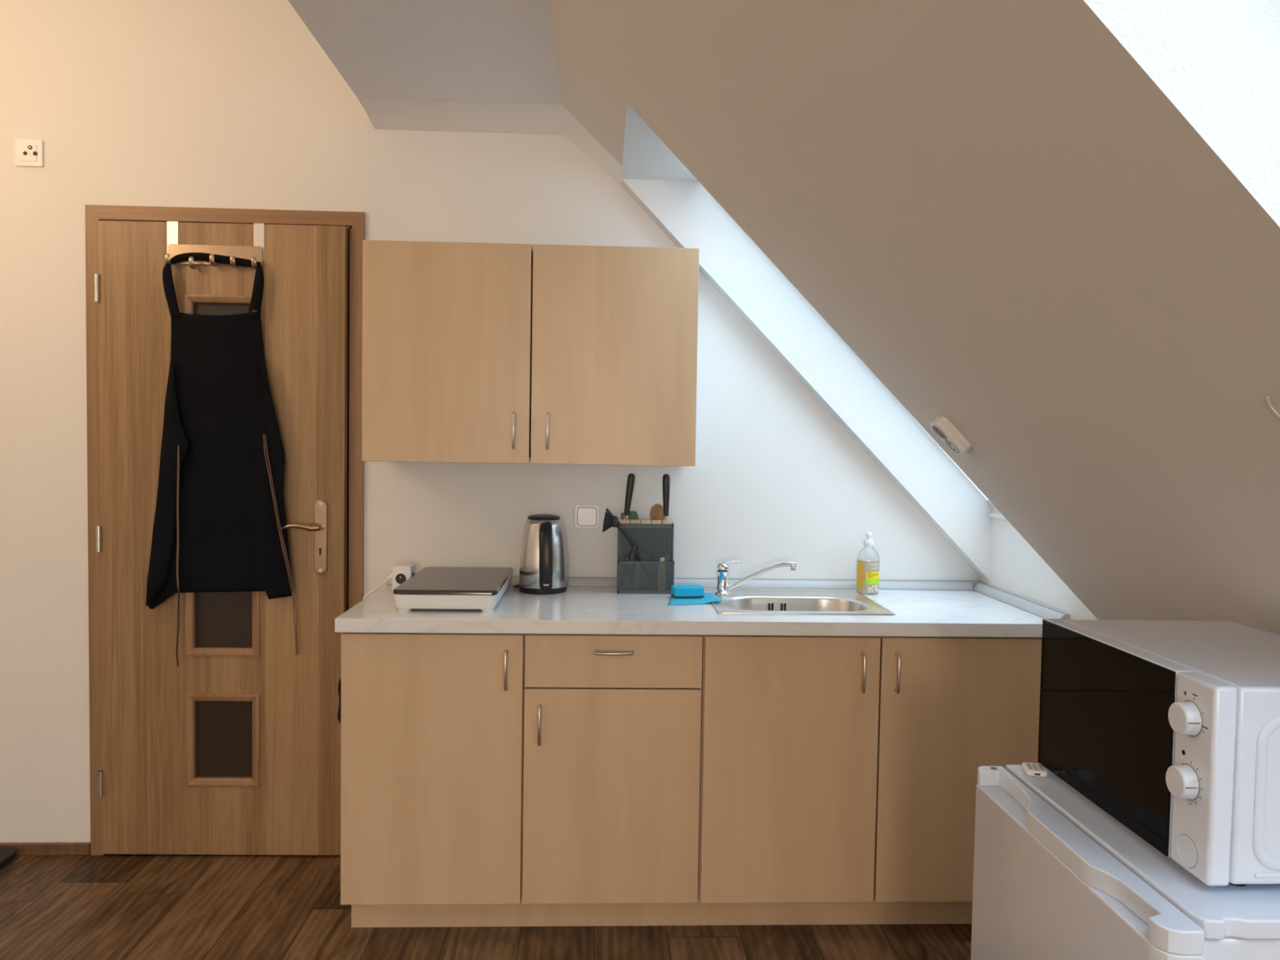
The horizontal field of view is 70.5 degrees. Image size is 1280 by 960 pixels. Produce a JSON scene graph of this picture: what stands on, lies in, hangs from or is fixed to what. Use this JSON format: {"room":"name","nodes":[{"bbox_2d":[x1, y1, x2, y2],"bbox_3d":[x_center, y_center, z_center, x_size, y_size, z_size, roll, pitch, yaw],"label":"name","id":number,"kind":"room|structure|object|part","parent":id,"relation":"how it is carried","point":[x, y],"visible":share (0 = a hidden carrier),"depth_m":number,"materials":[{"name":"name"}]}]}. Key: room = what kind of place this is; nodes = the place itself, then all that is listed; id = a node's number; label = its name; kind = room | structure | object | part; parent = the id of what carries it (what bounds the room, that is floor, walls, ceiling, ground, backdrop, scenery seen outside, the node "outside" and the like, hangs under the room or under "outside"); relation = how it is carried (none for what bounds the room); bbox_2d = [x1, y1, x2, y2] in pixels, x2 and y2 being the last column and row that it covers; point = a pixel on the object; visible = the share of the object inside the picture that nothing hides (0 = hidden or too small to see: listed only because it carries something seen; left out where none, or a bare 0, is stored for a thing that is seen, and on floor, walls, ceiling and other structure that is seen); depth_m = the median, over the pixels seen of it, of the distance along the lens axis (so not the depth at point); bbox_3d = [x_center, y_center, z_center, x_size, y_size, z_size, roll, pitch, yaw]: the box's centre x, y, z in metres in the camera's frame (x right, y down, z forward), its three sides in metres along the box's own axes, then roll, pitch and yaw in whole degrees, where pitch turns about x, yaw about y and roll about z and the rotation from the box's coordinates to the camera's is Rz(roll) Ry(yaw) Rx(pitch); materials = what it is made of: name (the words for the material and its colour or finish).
{"room":"attic kitchen","nodes":[
{"label":"attic kitchen","id":0,"kind":"room"},
{"bbox_2d":[288,0,561,104],"bbox_3d":[-0.411,-1.377,-0.556,0.625,0.697,7.100,1,2,-2],"label":"ceiling","id":1,"kind":"structure","parent":0,"point":[477,51],"depth_m":2.41,"materials":[{"name":"white paint"}]},
{"bbox_2d":[0,853,972,959],"bbox_3d":[-0.777,1.449,-0.004,4.900,0.100,8.000,1,2,-2],"label":"floor","id":2,"kind":"structure","parent":0,"point":[107,906],"depth_m":2.62,"materials":[{"name":"brown wood"}]},
{"bbox_2d":[0,848,17,869],"bbox_3d":[-2.308,1.243,2.804,0.515,0.033,0.400,1,2,-2],"label":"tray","id":3,"kind":"object","parent":2,"relation":"on","point":[6,855],"visible":1,"depth_m":2.97,"materials":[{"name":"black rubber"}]},
{"bbox_2d":[337,632,524,904],"bbox_3d":[-0.602,0.788,2.762,0.529,0.766,0.578,1,2,-2],"label":"base cabinet","id":4,"kind":"object","parent":2,"relation":"on","point":[433,724],"visible":0.99,"depth_m":2.50,"materials":[{"name":"brown wood"}]},
{"bbox_3d":[-0.368,0.524,2.487,0.009,0.113,0.032,1,2,-2],"label":"handle","id":5,"kind":"part","parent":4,"relation":"part of","materials":[{"name":"silver metal"}]},
{"bbox_2d":[521,633,702,903],"bbox_3d":[-0.088,0.795,2.783,0.497,0.766,0.578,1,2,-2],"label":"base cabinet","id":6,"kind":"object","parent":2,"relation":"on","point":[611,753],"visible":0.96,"depth_m":2.53,"materials":[{"name":"brown wood"}]},
{"bbox_3d":[-0.277,0.677,2.498,0.009,0.113,0.032,1,2,-2],"label":"handle","id":7,"kind":"part","parent":6,"relation":"part of","materials":[{"name":"silver metal"}]},
{"bbox_3d":[-0.073,0.504,2.523,0.492,0.146,0.018,1,2,-2],"label":"drawer","id":8,"kind":"part","parent":6,"relation":"part of","materials":[{"name":"brown wood"}]},
{"bbox_3d":[-0.072,0.476,2.498,0.110,0.009,0.032,1,2,-2],"label":"handle","id":9,"kind":"part","parent":6,"relation":"part of","materials":[{"name":"silver metal"}]},
{"bbox_2d":[351,896,972,927],"bbox_3d":[0.161,1.247,2.661,1.988,0.118,0.016,1,2,-2],"label":"kickboard","id":10,"kind":"object","parent":2,"relation":"on","point":[698,913],"visible":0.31,"depth_m":2.65,"materials":[{"name":"brown wood"}]},
{"bbox_2d":[697,635,1041,902],"bbox_3d":[0.661,0.806,2.815,0.997,0.766,0.578,1,2,-2],"label":"base cabinet","id":11,"kind":"object","parent":2,"relation":"on","point":[833,768],"visible":0.85,"depth_m":2.56,"materials":[{"name":"brown wood"}]},
{"bbox_2d":[334,575,1069,637],"bbox_3d":[0.175,0.381,2.794,2.031,0.068,0.603,1,2,-2],"label":"countertop","id":12,"kind":"structure","parent":11,"relation":"on","point":[588,605],"depth_m":2.58,"materials":[{"name":"white stone"}]},
{"bbox_2d":[363,563,415,599],"bbox_3d":[-0.805,0.351,2.908,0.153,0.160,0.082,1,2,-2],"label":"power strip","id":13,"kind":"object","parent":12,"relation":"on","point":[402,572],"visible":0.73,"depth_m":2.87,"materials":[{"name":"white plastic"}]},
{"bbox_2d":[395,573,406,583],"bbox_3d":[-0.759,0.314,2.874,0.034,0.034,0.002,1,2,-2],"label":"outlet","id":14,"kind":"object","parent":13,"relation":"attached to","point":[399,578],"depth_m":2.87,"materials":[{"name":"black plastic"}]},
{"bbox_2d":[393,567,512,613],"bbox_3d":[-0.560,0.333,2.784,0.292,0.064,0.467,1,2,-2],"label":"cooktop","id":15,"kind":"object","parent":12,"relation":"in","point":[430,588],"visible":1,"depth_m":2.58,"materials":[{"name":"white plastic"}]},
{"bbox_3d":[-0.560,0.307,2.783,0.292,0.013,0.467,1,2,-2],"label":"glass","id":16,"kind":"part","parent":15,"relation":"part of","materials":[{"name":"black glass"}]},
{"bbox_2d":[513,514,567,594],"bbox_3d":[-0.326,0.237,2.938,0.180,0.250,0.199,1,2,-2],"label":"electric kettle","id":17,"kind":"object","parent":12,"relation":"on","point":[543,557],"visible":1,"depth_m":2.90,"materials":[{"name":"silver metal"}]},
{"bbox_3d":[-0.314,0.119,2.953,0.106,0.014,0.106,1,2,-2],"label":"lid","id":18,"kind":"part","parent":17,"relation":"part of","materials":[{"name":"black plastic"}]},
{"bbox_3d":[-0.298,0.243,2.876,0.046,0.218,0.072,1,2,-2],"label":"handle","id":19,"kind":"part","parent":17,"relation":"part of","materials":[{"name":"black plastic"}]},
{"bbox_2d":[617,519,674,594],"bbox_3d":[0.018,0.249,2.991,0.182,0.234,0.127,1,2,-2],"label":"utensil holder","id":20,"kind":"object","parent":12,"relation":"on","point":[654,537],"visible":0.91,"depth_m":2.97,"materials":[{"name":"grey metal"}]},
{"bbox_2d":[620,512,629,586],"bbox_3d":[-0.051,0.233,3.025,0.031,0.247,0.010,1,2,-2],"label":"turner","id":21,"kind":"object","parent":20,"relation":"in","point":[622,513],"visible":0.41,"depth_m":3.02,"materials":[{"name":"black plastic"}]},
{"bbox_2d":[623,473,635,519],"bbox_3d":[-0.036,0.067,2.989,0.038,0.178,0.021,1,2,-2],"label":"kitchen knife","id":22,"kind":"object","parent":20,"relation":"in","point":[631,477],"visible":1,"depth_m":2.98,"materials":[{"name":"black plastic"}]},
{"bbox_2d":[602,507,657,590],"bbox_3d":[-0.039,0.226,2.949,0.204,0.274,0.073,0,3,-26],"label":"dish brush","id":23,"kind":"object","parent":20,"relation":"in","point":[610,521],"visible":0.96,"depth_m":2.90,"materials":[{"name":"black plastic"}]},
{"bbox_3d":[-0.008,0.254,2.947,0.152,0.220,0.024,0,2,-19],"label":"handle","id":24,"kind":"part","parent":23,"relation":"part of","materials":[{"name":"black plastic"}]},
{"bbox_2d":[622,543,638,588],"bbox_3d":[-0.034,0.282,2.938,0.052,0.151,0.015,1,2,-2],"label":"peeler","id":25,"kind":"object","parent":20,"relation":"in","point":[633,554],"visible":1,"depth_m":2.93,"materials":[{"name":"black plastic"}]},
{"bbox_3d":[-0.024,0.270,2.938,0.033,0.126,0.015,1,2,-2],"label":"handle","id":26,"kind":"part","parent":25,"relation":"part of","materials":[{"name":"black plastic"}]},
{"bbox_2d":[629,511,638,579],"bbox_3d":[-0.024,0.230,3.035,0.032,0.253,0.011,1,2,-2],"label":"spatula","id":27,"kind":"object","parent":20,"relation":"in","point":[633,514],"visible":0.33,"depth_m":3.03,"materials":[{"name":"green plastic"}]},
{"bbox_2d":[635,564,639,590],"bbox_3d":[-0.010,0.316,2.960,0.012,0.091,0.004,1,2,-2],"label":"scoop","id":28,"kind":"object","parent":20,"relation":"in","point":[636,564],"visible":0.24,"depth_m":2.96,"materials":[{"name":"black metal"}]},
{"bbox_2d":[649,503,663,569],"bbox_3d":[0.057,0.219,3.037,0.052,0.278,0.012,1,2,-2],"label":"wooden spoon","id":29,"kind":"object","parent":20,"relation":"in","point":[656,513],"visible":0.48,"depth_m":3.03,"materials":[{"name":"brown wood"}]},
{"bbox_2d":[657,557,666,590],"bbox_3d":[0.072,0.309,2.961,0.028,0.111,0.005,1,2,-2],"label":"wooden spatula","id":30,"kind":"object","parent":20,"relation":"in","point":[662,559],"visible":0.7,"depth_m":2.96,"materials":[{"name":"brown wood"}]},
{"bbox_2d":[662,474,670,519],"bbox_3d":[0.086,0.069,2.994,0.025,0.177,0.021,1,2,-2],"label":"kitchen knife","id":31,"kind":"object","parent":20,"relation":"in","point":[666,478],"visible":1,"depth_m":2.99,"materials":[{"name":"black plastic"}]},
{"bbox_2d":[667,592,722,605],"bbox_3d":[0.166,0.370,2.820,0.170,0.011,0.180,1,2,-2],"label":"cleaning cloth","id":32,"kind":"object","parent":12,"relation":"on","point":[708,597],"visible":0.82,"depth_m":2.79,"materials":[{"name":"blue fabric"}]},
{"bbox_2d":[671,584,704,598],"bbox_3d":[0.150,0.352,2.862,0.094,0.033,0.060,1,2,-10],"label":"sponge","id":33,"kind":"object","parent":32,"relation":"on","point":[691,591],"visible":1,"depth_m":2.83,"materials":[{"name":"blue plastic"}]},
{"bbox_2d":[714,560,796,595],"bbox_3d":[0.369,0.316,2.915,0.262,0.114,0.053,2,2,18],"label":"faucet","id":34,"kind":"object","parent":12,"relation":"on","point":[722,587],"visible":1,"depth_m":2.93,"materials":[{"name":"silver metal"}]},
{"bbox_3d":[0.290,0.279,2.947,0.086,0.040,0.041,1,2,-2],"label":"lever","id":35,"kind":"part","parent":34,"relation":"part of","materials":[{"name":"silver metal"}]},
{"bbox_3d":[0.388,0.311,2.918,0.229,0.105,0.020,2,2,14],"label":"spout","id":36,"kind":"part","parent":34,"relation":"part of","materials":[{"name":"silver metal"}]},
{"bbox_2d":[704,588,895,615],"bbox_3d":[0.474,0.455,2.836,0.520,0.160,0.434,1,2,-2],"label":"sink","id":37,"kind":"object","parent":12,"relation":"in","point":[740,601],"visible":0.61,"depth_m":2.91,"materials":[{"name":"metal"}]},
{"bbox_2d":[856,532,879,594],"bbox_3d":[0.760,0.275,3.015,0.073,0.204,0.074,1,2,-2],"label":"dish soap bottle","id":38,"kind":"object","parent":12,"relation":"on","point":[868,569],"visible":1,"depth_m":2.99,"materials":[{"name":"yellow plastic"}]},
{"bbox_3d":[0.423,0.817,2.557,0.494,0.758,0.018,1,2,-2],"label":"door","id":39,"kind":"part","parent":11,"relation":"part of","materials":[{"name":"brown wood"}]},
{"bbox_3d":[0.624,0.539,2.529,0.009,0.115,0.032,1,2,-2],"label":"handle","id":40,"kind":"part","parent":11,"relation":"part of","materials":[{"name":"silver metal"}]},
{"bbox_3d":[0.721,0.541,2.533,0.009,0.114,0.032,1,2,-2],"label":"handle","id":41,"kind":"part","parent":11,"relation":"part of","materials":[{"name":"silver metal"}]},
{"bbox_3d":[0.921,0.824,2.577,0.493,0.758,0.018,1,2,-2],"label":"door","id":42,"kind":"part","parent":11,"relation":"part of","materials":[{"name":"brown wood"}]},
{"bbox_2d":[970,764,1279,959],"bbox_3d":[0.905,0.945,1.366,0.614,0.850,0.548,1,2,-2],"label":"refrigerator","id":43,"kind":"object","parent":2,"relation":"on","point":[1056,876],"visible":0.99,"depth_m":1.29,"materials":[{"name":"white metal"}]},
{"bbox_2d":[1022,762,1047,777],"bbox_3d":[0.685,0.502,1.571,0.036,0.011,0.045,1,2,11],"label":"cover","id":44,"kind":"object","parent":43,"relation":"on","point":[1029,768],"visible":1,"depth_m":1.56,"materials":[{"name":"white plastic"}]},
{"bbox_3d":[0.623,0.942,1.354,0.050,0.788,0.547,1,2,-2],"label":"door","id":45,"kind":"part","parent":43,"relation":"part of","materials":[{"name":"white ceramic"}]},
{"bbox_2d":[1037,618,1279,886],"bbox_3d":[0.869,0.386,1.369,0.356,0.266,0.448,1,2,-2],"label":"microwave","id":46,"kind":"object","parent":43,"relation":"on","point":[1171,728],"visible":1,"depth_m":1.25,"materials":[{"name":"white metal"}]},
{"bbox_3d":[0.709,0.377,1.403,0.003,0.253,0.365,1,2,-2],"label":"door glass","id":47,"kind":"part","parent":46,"relation":"part of","materials":[{"name":"black glass"}]},
{"bbox_3d":[0.724,0.377,1.404,0.030,0.256,0.366,1,2,-2],"label":"door","id":48,"kind":"part","parent":46,"relation":"part of","materials":[{"name":"black glass"}]},
{"bbox_3d":[0.708,0.395,1.185,0.019,0.045,0.045,1,2,-2],"label":"knob","id":49,"kind":"part","parent":46,"relation":"part of","materials":[{"name":"white plastic"}]},
{"bbox_3d":[0.710,0.311,1.182,0.019,0.045,0.045,1,2,-2],"label":"knob","id":50,"kind":"part","parent":46,"relation":"part of","materials":[{"name":"white plastic"}]},
{"bbox_3d":[0.733,0.386,1.180,0.030,0.256,0.080,1,2,-2],"label":"control panel","id":51,"kind":"part","parent":46,"relation":"part of","materials":[{"name":"white plastic"}]},
{"bbox_2d":[0,0,980,842],"bbox_3d":[-1.034,-0.259,3.120,4.600,3.050,0.200,1,2,-2],"label":"wall","id":52,"kind":"structure","parent":0,"point":[204,104],"depth_m":3.01,"materials":[{"name":"white paint"}]},
{"bbox_2d":[14,138,43,167],"bbox_3d":[-1.984,-1.062,2.940,0.087,0.086,0.014,1,2,-2],"label":"socket","id":53,"kind":"object","parent":52,"relation":"attached to","point":[28,153],"visible":1,"depth_m":2.94,"materials":[{"name":"white plastic"}]},
{"bbox_2d":[0,842,90,855],"bbox_3d":[-2.549,1.228,3.012,1.407,0.040,0.013,1,2,-2],"label":"baseboard","id":54,"kind":"structure","parent":52,"relation":"attached to","point":[23,848],"depth_m":3.03,"materials":[{"name":"brown wood"}]},
{"bbox_2d":[84,204,365,855],"bbox_3d":[-1.379,0.184,3.094,0.899,2.157,0.320,1,2,-2],"label":"door","id":55,"kind":"structure","parent":52,"relation":"in","point":[234,748],"depth_m":3.00,"materials":[{"name":"brown wood"}]},
{"bbox_2d":[164,221,265,269],"bbox_3d":[-1.384,-0.762,2.959,0.314,0.156,0.087,1,2,-2],"label":"hook rack","id":56,"kind":"object","parent":55,"relation":"hanging from","point":[255,252],"visible":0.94,"depth_m":2.95,"materials":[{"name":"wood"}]},
{"bbox_3d":[-1.383,-0.733,2.949,0.303,0.064,0.002,1,2,-2],"label":"plate","id":57,"kind":"part","parent":56,"relation":"part of","materials":[{"name":"metal"}]},
{"bbox_2d":[146,252,298,666],"bbox_3d":[-1.358,-0.063,2.950,0.502,1.347,0.048,1,2,-2],"label":"apron","id":58,"kind":"object","parent":56,"relation":"hanging from","point":[220,517],"visible":1,"depth_m":2.95,"materials":[{"name":"black fabric"}]},
{"bbox_3d":[-1.371,-0.450,2.989,0.212,0.281,0.006,1,2,-1],"label":"glass","id":59,"kind":"part","parent":55,"relation":"part of","materials":[{"name":"brown"}]},
{"bbox_3d":[-1.385,0.428,3.025,0.212,0.281,0.006,1,2,-1],"label":"glass","id":60,"kind":"part","parent":55,"relation":"part of","materials":[{"name":"brown glass"}]},
{"bbox_3d":[-1.392,0.867,3.042,0.212,0.281,0.006,1,2,-1],"label":"glass","id":61,"kind":"part","parent":55,"relation":"part of","materials":[{"name":"brown glass"}]},
{"bbox_3d":[-1.108,0.155,2.969,0.128,0.027,0.050,1,2,-2],"label":"lever","id":62,"kind":"part","parent":55,"relation":"part of","materials":[{"name":"silver metal"}]},
{"bbox_3d":[-1.058,0.189,2.998,0.042,0.246,0.006,1,2,-2],"label":"handle plate","id":63,"kind":"part","parent":55,"relation":"part of","materials":[{"name":"silver metal"}]},
{"bbox_2d":[357,97,622,185],"bbox_3d":[-0.465,-1.077,2.902,0.814,0.183,0.214,1,2,-2],"label":"ceiling beam","id":64,"kind":"structure","parent":52,"relation":"attached to","point":[383,113],"depth_m":2.90,"materials":[{"name":"white paint"}]},
{"bbox_2d":[361,240,699,466],"bbox_3d":[-0.334,-0.384,2.867,1.003,0.657,0.352,1,2,-2],"label":"upper cabinet","id":65,"kind":"object","parent":52,"relation":"attached to","point":[473,352],"visible":1,"depth_m":2.72,"materials":[{"name":"brown wood"}]},
{"bbox_3d":[-0.580,-0.382,2.721,0.499,0.657,0.018,1,2,-2],"label":"door","id":66,"kind":"part","parent":65,"relation":"part of","materials":[{"name":"brown wood"}]},
{"bbox_3d":[-0.378,-0.148,2.715,0.009,0.113,0.032,1,2,-2],"label":"handle","id":67,"kind":"part","parent":65,"relation":"part of","materials":[{"name":"silver metal"}]},
{"bbox_3d":[-0.277,-0.147,2.719,0.009,0.113,0.032,1,2,-2],"label":"handle","id":68,"kind":"part","parent":65,"relation":"part of","materials":[{"name":"silver metal"}]},
{"bbox_3d":[-0.076,-0.374,2.742,0.499,0.657,0.018,1,2,-2],"label":"door","id":69,"kind":"part","parent":65,"relation":"part of","materials":[{"name":"brown wood"}]},
{"bbox_2d":[574,504,599,528],"bbox_3d":[-0.179,0.123,3.065,0.083,0.079,0.012,1,2,-2],"label":"light switch","id":70,"kind":"object","parent":52,"relation":"attached to","point":[586,516],"visible":1,"depth_m":3.06,"materials":[{"name":"white plastic"}]},
{"bbox_2d":[549,0,1279,635],"bbox_3d":[0.652,-0.377,-0.471,1.535,1.704,7.100,1,2,-2],"label":"ceiling","id":71,"kind":"structure","parent":0,"point":[1046,230],"depth_m":1.45,"materials":[{"name":"paint"}]},
{"bbox_2d":[929,416,971,453],"bbox_3d":[0.747,-0.107,2.179,0.087,0.089,0.065,1,2,-2],"label":"double socket","id":72,"kind":"object","parent":71,"relation":"attached to","point":[941,426],"visible":1,"depth_m":2.15,"materials":[{"name":"white plastic"}]},
{"bbox_2d":[932,426,946,439],"bbox_3d":[0.720,-0.114,2.178,0.032,0.032,0.044,1,2,-2],"label":"socket","id":73,"kind":"object","parent":72,"relation":"attached to","point":[941,431],"depth_m":2.17,"materials":[{"name":"white plastic"}]},
{"bbox_2d":[945,440,959,453],"bbox_3d":[0.752,-0.080,2.180,0.032,0.032,0.044,1,2,-2],"label":"socket","id":74,"kind":"object","parent":72,"relation":"attached to","point":[953,445],"depth_m":2.17,"materials":[{"name":"white plastic"}]},
{"bbox_2d":[986,499,1007,520],"bbox_3d":[0.736,-0.428,2.674,1.046,1.123,0.670,1,2,-2],"label":"window","id":75,"kind":"structure","parent":71,"relation":"in","point":[998,516],"depth_m":3.00,"materials":[{"name":"white plastic"}]},
{"bbox_3d":[1.220,0.132,2.717,0.060,0.016,0.658,1,2,-2],"label":"sill","id":76,"kind":"part","parent":75,"relation":"part of","materials":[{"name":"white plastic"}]},
{"bbox_2d":[1266,396,1279,417],"bbox_3d":[0.797,-0.071,1.120,0.060,0.061,0.018,1,2,-2],"label":"wire hook","id":77,"kind":"object","parent":71,"relation":"on","point":[1268,399],"visible":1,"depth_m":1.12,"materials":[{"name":"white plastic"}]},
{"bbox_2d":[980,506,1099,620],"bbox_3d":[1.360,0.840,-0.392,0.080,1.218,7.100,1,2,-2],"label":"wall","id":78,"kind":"structure","parent":0,"point":[1017,568],"depth_m":2.81,"materials":[{"name":"white paint"}]}
]}

